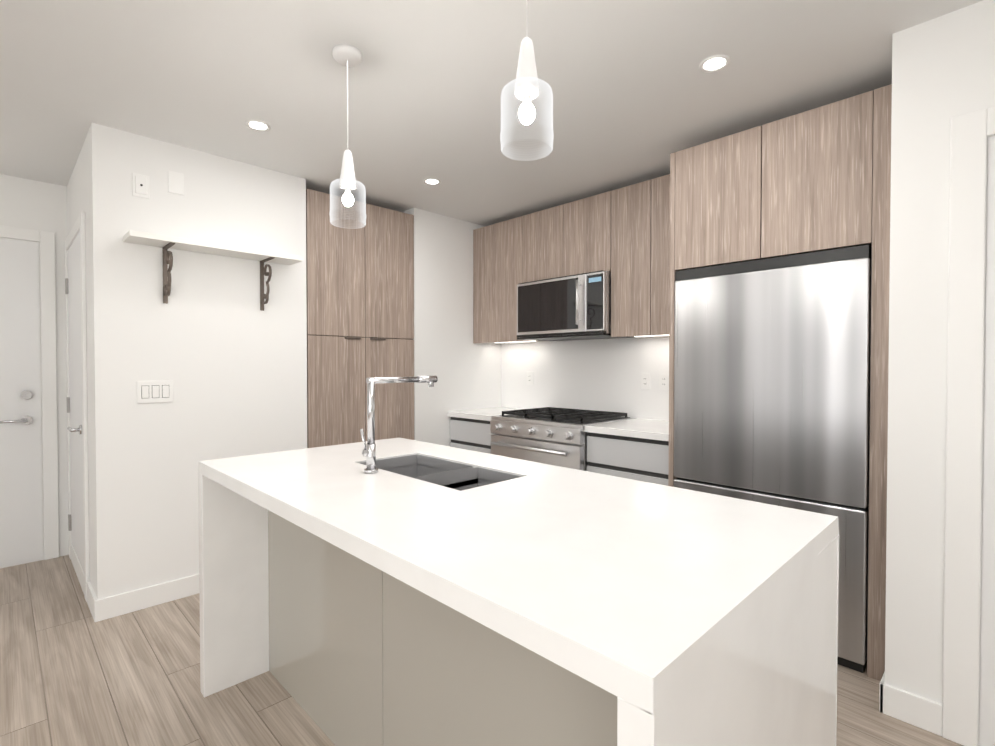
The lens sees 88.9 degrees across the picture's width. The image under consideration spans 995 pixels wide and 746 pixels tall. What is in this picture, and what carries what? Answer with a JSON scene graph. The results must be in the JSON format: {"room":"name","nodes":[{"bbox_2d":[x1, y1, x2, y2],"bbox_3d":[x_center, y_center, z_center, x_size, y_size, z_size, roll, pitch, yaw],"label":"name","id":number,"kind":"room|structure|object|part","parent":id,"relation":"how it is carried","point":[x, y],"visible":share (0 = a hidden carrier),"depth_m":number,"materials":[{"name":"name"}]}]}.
{"room":"kitchen","nodes":[
{"label":"kitchen","id":0,"kind":"room"},
{"bbox_2d":[0,174,68,567],"bbox_3d":[-4.410,0.010,2.055,4.090,2.500,0.120,-1,1,-45],"label":"wall","id":1,"kind":"structure","parent":0,"point":[32,204],"depth_m":3.40,"materials":[{"name":"white paint"}]},
{"bbox_2d":[0,225,58,566],"bbox_3d":[-3.312,0.158,3.010,1.060,2.175,0.065,-1,1,-45],"label":"door","id":2,"kind":"structure","parent":1,"relation":"attached to","point":[21,531],"depth_m":3.30,"materials":[{"name":"white paint"}]},
{"bbox_2d":[67,123,306,598],"bbox_3d":[-2.120,-0.011,3.421,1.090,2.500,1.390,-1,1,-45],"label":"wall","id":3,"kind":"structure","parent":0,"point":[219,348],"depth_m":2.80,"materials":[{"name":"white paint"}]},
{"bbox_2d":[65,212,89,601],"bbox_3d":[-2.577,0.185,3.064,0.067,2.120,0.920,-1,1,-45],"label":"door","id":4,"kind":"structure","parent":3,"relation":"attached to","point":[76,366],"depth_m":3.00,"materials":[{"name":"white paint"}]},
{"bbox_2d":[71,543,99,621],"bbox_3d":[-2.430,1.191,2.969,0.014,0.110,1.184,-1,1,-45],"label":"baseboard","id":5,"kind":"structure","parent":3,"relation":"attached to","point":[93,603],"depth_m":2.71,"materials":[{"name":"white paint"}]},
{"bbox_2d":[132,172,149,198],"bbox_3d":[-1.871,-0.984,2.662,0.075,0.120,0.018,-1,1,-45],"label":"wall outlet","id":6,"kind":"object","parent":3,"relation":"attached to","point":[140,185],"visible":1,"depth_m":2.66,"materials":[{"name":"white plastic"}]},
{"bbox_2d":[100,574,198,620],"bbox_3d":[-1.623,1.192,2.944,1.069,0.110,0.015,-1,1,-45],"label":"baseboard","id":7,"kind":"structure","parent":3,"relation":"attached to","point":[105,608],"depth_m":2.70,"materials":[{"name":"white paint"}]},
{"bbox_2d":[137,380,172,402],"bbox_3d":[-1.834,0.100,2.720,0.165,0.118,0.010,-1,1,-45],"label":"light switch","id":8,"kind":"object","parent":3,"relation":"attached to","point":[154,391],"visible":1,"depth_m":2.72,"materials":[{"name":"white plastic"}]},
{"bbox_2d":[168,170,183,194],"bbox_3d":[-1.761,-1.041,2.778,0.075,0.118,0.006,-1,1,-45],"label":"blank wall plate","id":9,"kind":"object","parent":3,"relation":"attached to","point":[175,182],"visible":1,"depth_m":2.77,"materials":[{"name":"white plastic"}]},
{"bbox_2d":[123,230,302,310],"bbox_3d":[-1.560,-0.543,2.857,0.865,0.328,0.185,-1,1,-45],"label":"shelf","id":10,"kind":"object","parent":3,"relation":"attached to","point":[165,242],"visible":0.98,"depth_m":2.76,"materials":[{"name":"white paint"}]},
{"bbox_2d":[403,208,500,446],"bbox_3d":[-0.588,-0.028,4.531,0.950,2.500,0.820,-1,1,-45],"label":"wall","id":11,"kind":"structure","parent":0,"point":[457,361],"depth_m":4.12,"materials":[{"name":"white paint"}]},
{"bbox_2d":[0,555,962,745],"bbox_3d":[-1.470,1.323,1.238,7.500,0.100,8.800,-1,1,-45],"label":"floor","id":12,"kind":"structure","parent":0,"point":[72,673],"depth_m":2.02,"materials":[{"name":"brown wood"}]},
{"bbox_2d":[306,188,413,447],"bbox_3d":[-1.155,-0.016,3.824,0.840,2.498,0.641,-1,1,-45],"label":"pantry","id":13,"kind":"object","parent":12,"relation":"on","point":[360,300],"visible":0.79,"depth_m":3.55,"materials":[{"name":"laminate"}]},
{"bbox_2d":[447,407,520,453],"bbox_3d":[0.004,0.770,4.169,0.626,0.915,0.541,-1,1,-45],"label":"base cabinet","id":14,"kind":"object","parent":12,"relation":"on","point":[469,429],"visible":0.23,"depth_m":3.98,"materials":[{"name":"grey"}]},
{"bbox_2d":[198,376,838,745],"bbox_3d":[-0.163,0.641,1.632,0.930,1.252,1.944,-1,1,-45],"label":"kitchen island","id":15,"kind":"object","parent":12,"relation":"on","point":[371,591],"visible":1,"depth_m":1.20,"materials":[{"name":"white stone"}]},
{"bbox_2d":[360,376,437,473],"bbox_3d":[-0.361,0.180,1.884,0.309,0.336,0.076,-1,1,-45],"label":"faucet","id":16,"kind":"object","parent":15,"relation":"on","point":[369,451],"depth_m":1.78,"materials":[{"name":"silver metal"}]},
{"bbox_2d":[360,455,520,490],"bbox_3d":[-0.228,0.475,1.860,0.340,0.240,0.680,-1,1,-45],"label":"sink","id":17,"kind":"object","parent":15,"relation":"in","point":[442,472],"depth_m":1.89,"materials":[{"name":"silver metal"}]},
{"bbox_2d":[490,407,633,470],"bbox_3d":[0.443,0.760,3.650,0.728,0.952,0.810,-1,1,-45],"label":"range","id":18,"kind":"object","parent":12,"relation":"on","point":[552,436],"visible":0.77,"depth_m":3.41,"materials":[{"name":"silver metal"}]},
{"bbox_2d":[584,418,668,485],"bbox_3d":[0.970,0.785,3.189,0.626,0.915,0.583,-1,1,-45],"label":"base cabinet","id":19,"kind":"object","parent":12,"relation":"on","point":[636,449],"visible":0.33,"depth_m":2.99,"materials":[{"name":"grey"}]},
{"bbox_2d":[674,245,871,672],"bbox_3d":[1.464,0.358,2.621,0.671,1.787,0.840,-1,1,-45],"label":"fridge","id":20,"kind":"object","parent":12,"relation":"on","point":[772,363],"visible":0.77,"depth_m":2.29,"materials":[{"name":"silver metal"}]},
{"bbox_2d":[668,84,891,680],"bbox_3d":[1.496,0.003,2.608,0.676,2.498,0.962,-1,1,-45],"label":"cabinet","id":21,"kind":"object","parent":12,"relation":"on","point":[818,179],"visible":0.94,"depth_m":2.23,"materials":[{"name":"laminate"}]},
{"bbox_2d":[0,0,982,225],"bbox_3d":[-1.470,-1.276,1.198,7.500,0.100,8.800,-1,1,-45],"label":"ceiling","id":22,"kind":"structure","parent":0,"point":[639,96],"depth_m":2.16,"materials":[{"name":"white paint"}]},
{"bbox_2d":[245,120,270,130],"bbox_3d":[-1.206,-1.246,2.554,0.116,0.006,0.116,-1,1,-45],"label":"recessed light","id":23,"kind":"object","parent":22,"relation":"in","point":[257,125],"visible":1,"depth_m":2.55,"materials":[{"name":"white paint"}]},
{"bbox_2d":[329,44,365,227],"bbox_3d":[-0.581,-0.908,1.968,0.138,0.660,0.138,-1,1,-45],"label":"pendant light","id":24,"kind":"object","parent":22,"relation":"hanging from","point":[346,55],"visible":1,"depth_m":1.96,"materials":[{"name":"white"}]},
{"bbox_3d":[-0.581,-0.661,1.972,0.138,0.165,0.138,-1,1,-45],"label":"lamp shade","id":25,"kind":"part","parent":24,"relation":"part of","materials":[{"name":"clear glass"}]},
{"bbox_2d":[423,178,440,184],"bbox_3d":[-0.430,-1.258,3.334,0.116,0.006,0.116,-1,1,-45],"label":"recessed light","id":26,"kind":"object","parent":22,"relation":"in","point":[431,181],"visible":1,"depth_m":3.33,"materials":[{"name":"white paint"}]},
{"bbox_2d":[500,0,553,158],"bbox_3d":[0.075,-0.900,1.302,0.138,0.654,0.138,-1,1,-45],"label":"pendant light","id":27,"kind":"object","parent":22,"relation":"hanging from","point":[526,81],"visible":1,"depth_m":1.29,"materials":[{"name":"white"}]},
{"bbox_3d":[0.075,-0.656,1.306,0.138,0.165,0.138,-1,1,-45],"label":"lamp shade","id":28,"kind":"part","parent":27,"relation":"part of","materials":[{"name":"clear glass"}]},
{"bbox_2d":[699,55,729,72],"bbox_3d":[0.869,-1.237,2.031,0.116,0.006,0.116,-1,1,-45],"label":"recessed light","id":29,"kind":"object","parent":22,"relation":"in","point":[714,63],"visible":1,"depth_m":2.03,"materials":[{"name":"white paint"}]},
{"bbox_2d":[885,0,994,745],"bbox_3d":[2.734,0.022,1.305,1.050,2.500,2.620,-1,1,-45],"label":"wall","id":30,"kind":"structure","parent":0,"point":[943,70],"depth_m":1.80,"materials":[{"name":"white paint"}]},
{"bbox_2d":[879,671,941,735],"bbox_3d":[1.563,1.208,1.903,0.224,0.110,0.177,-1,1,-45],"label":"baseboard","id":31,"kind":"structure","parent":30,"relation":"attached to","point":[912,709],"depth_m":1.82,"materials":[{"name":"white paint"}]},
{"bbox_2d":[942,107,994,745],"bbox_3d":[1.884,0.203,1.381,0.058,2.135,0.997,-1,1,-45],"label":"door frame","id":32,"kind":"structure","parent":30,"relation":"attached to","point":[970,133],"depth_m":1.70,"materials":[{"name":"white paint"}]},
{"bbox_3d":[0.832,-0.018,3.874,0.150,2.500,3.750,-1,1,-45],"label":"wall","id":33,"kind":"structure","parent":0,"visible":0},
{"bbox_2d":[473,216,520,342],"bbox_3d":[0.114,-0.767,4.233,0.346,1.008,0.569,-1,1,-45],"label":"upper cabinet","id":34,"kind":"object","parent":33,"relation":"attached to","point":[496,247],"depth_m":4.11,"materials":[{"name":"laminate"}]},
{"bbox_2d":[521,190,612,341],"bbox_3d":[0.592,-0.760,3.748,0.346,1.008,0.793,-1,1,-45],"label":"upper cabinet","id":35,"kind":"object","parent":33,"relation":"attached to","point":[575,237],"depth_m":3.58,"materials":[{"name":"laminate"}]},
{"bbox_2d":[517,270,635,340],"bbox_3d":[0.550,-0.465,3.712,0.464,0.424,0.783,-1,1,-45],"label":"over-the-range microwave","id":36,"kind":"object","parent":35,"relation":"attached to","point":[572,307],"visible":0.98,"depth_m":3.54,"materials":[{"name":"silver metal"}]},
{"bbox_2d":[501,336,668,420],"bbox_3d":[0.713,0.020,3.883,0.008,0.595,1.928,-1,1,-45],"label":"backsplash","id":37,"kind":"structure","parent":33,"relation":"attached to","point":[599,374],"depth_m":3.88,"materials":[{"name":"white"}]},
{"bbox_2d":[527,371,532,384],"bbox_3d":[0.275,0.045,4.316,0.008,0.116,0.072,-1,1,-45],"label":"electrical outlet","id":38,"kind":"object","parent":37,"relation":"attached to","point":[529,378],"visible":1,"depth_m":4.31,"materials":[{"name":"white plastic"}]},
{"bbox_2d":[641,373,649,389],"bbox_3d":[1.033,0.057,3.547,0.008,0.116,0.072,-1,1,-45],"label":"electrical outlet","id":39,"kind":"object","parent":37,"relation":"attached to","point":[645,380],"visible":1,"depth_m":3.54,"materials":[{"name":"white plastic"}]},
{"bbox_2d":[659,373,668,389],"bbox_3d":[1.132,0.059,3.447,0.008,0.116,0.072,-1,1,-45],"label":"electrical outlet","id":40,"kind":"object","parent":37,"relation":"attached to","point":[663,381],"visible":0.92,"depth_m":3.44,"materials":[{"name":"white plastic"}]},
{"bbox_2d":[613,174,669,336],"bbox_3d":[1.072,-0.752,3.261,0.346,1.008,0.574,-1,1,-45],"label":"upper cabinet","id":41,"kind":"object","parent":33,"relation":"attached to","point":[622,235],"depth_m":3.18,"materials":[{"name":"laminate"}]}
]}

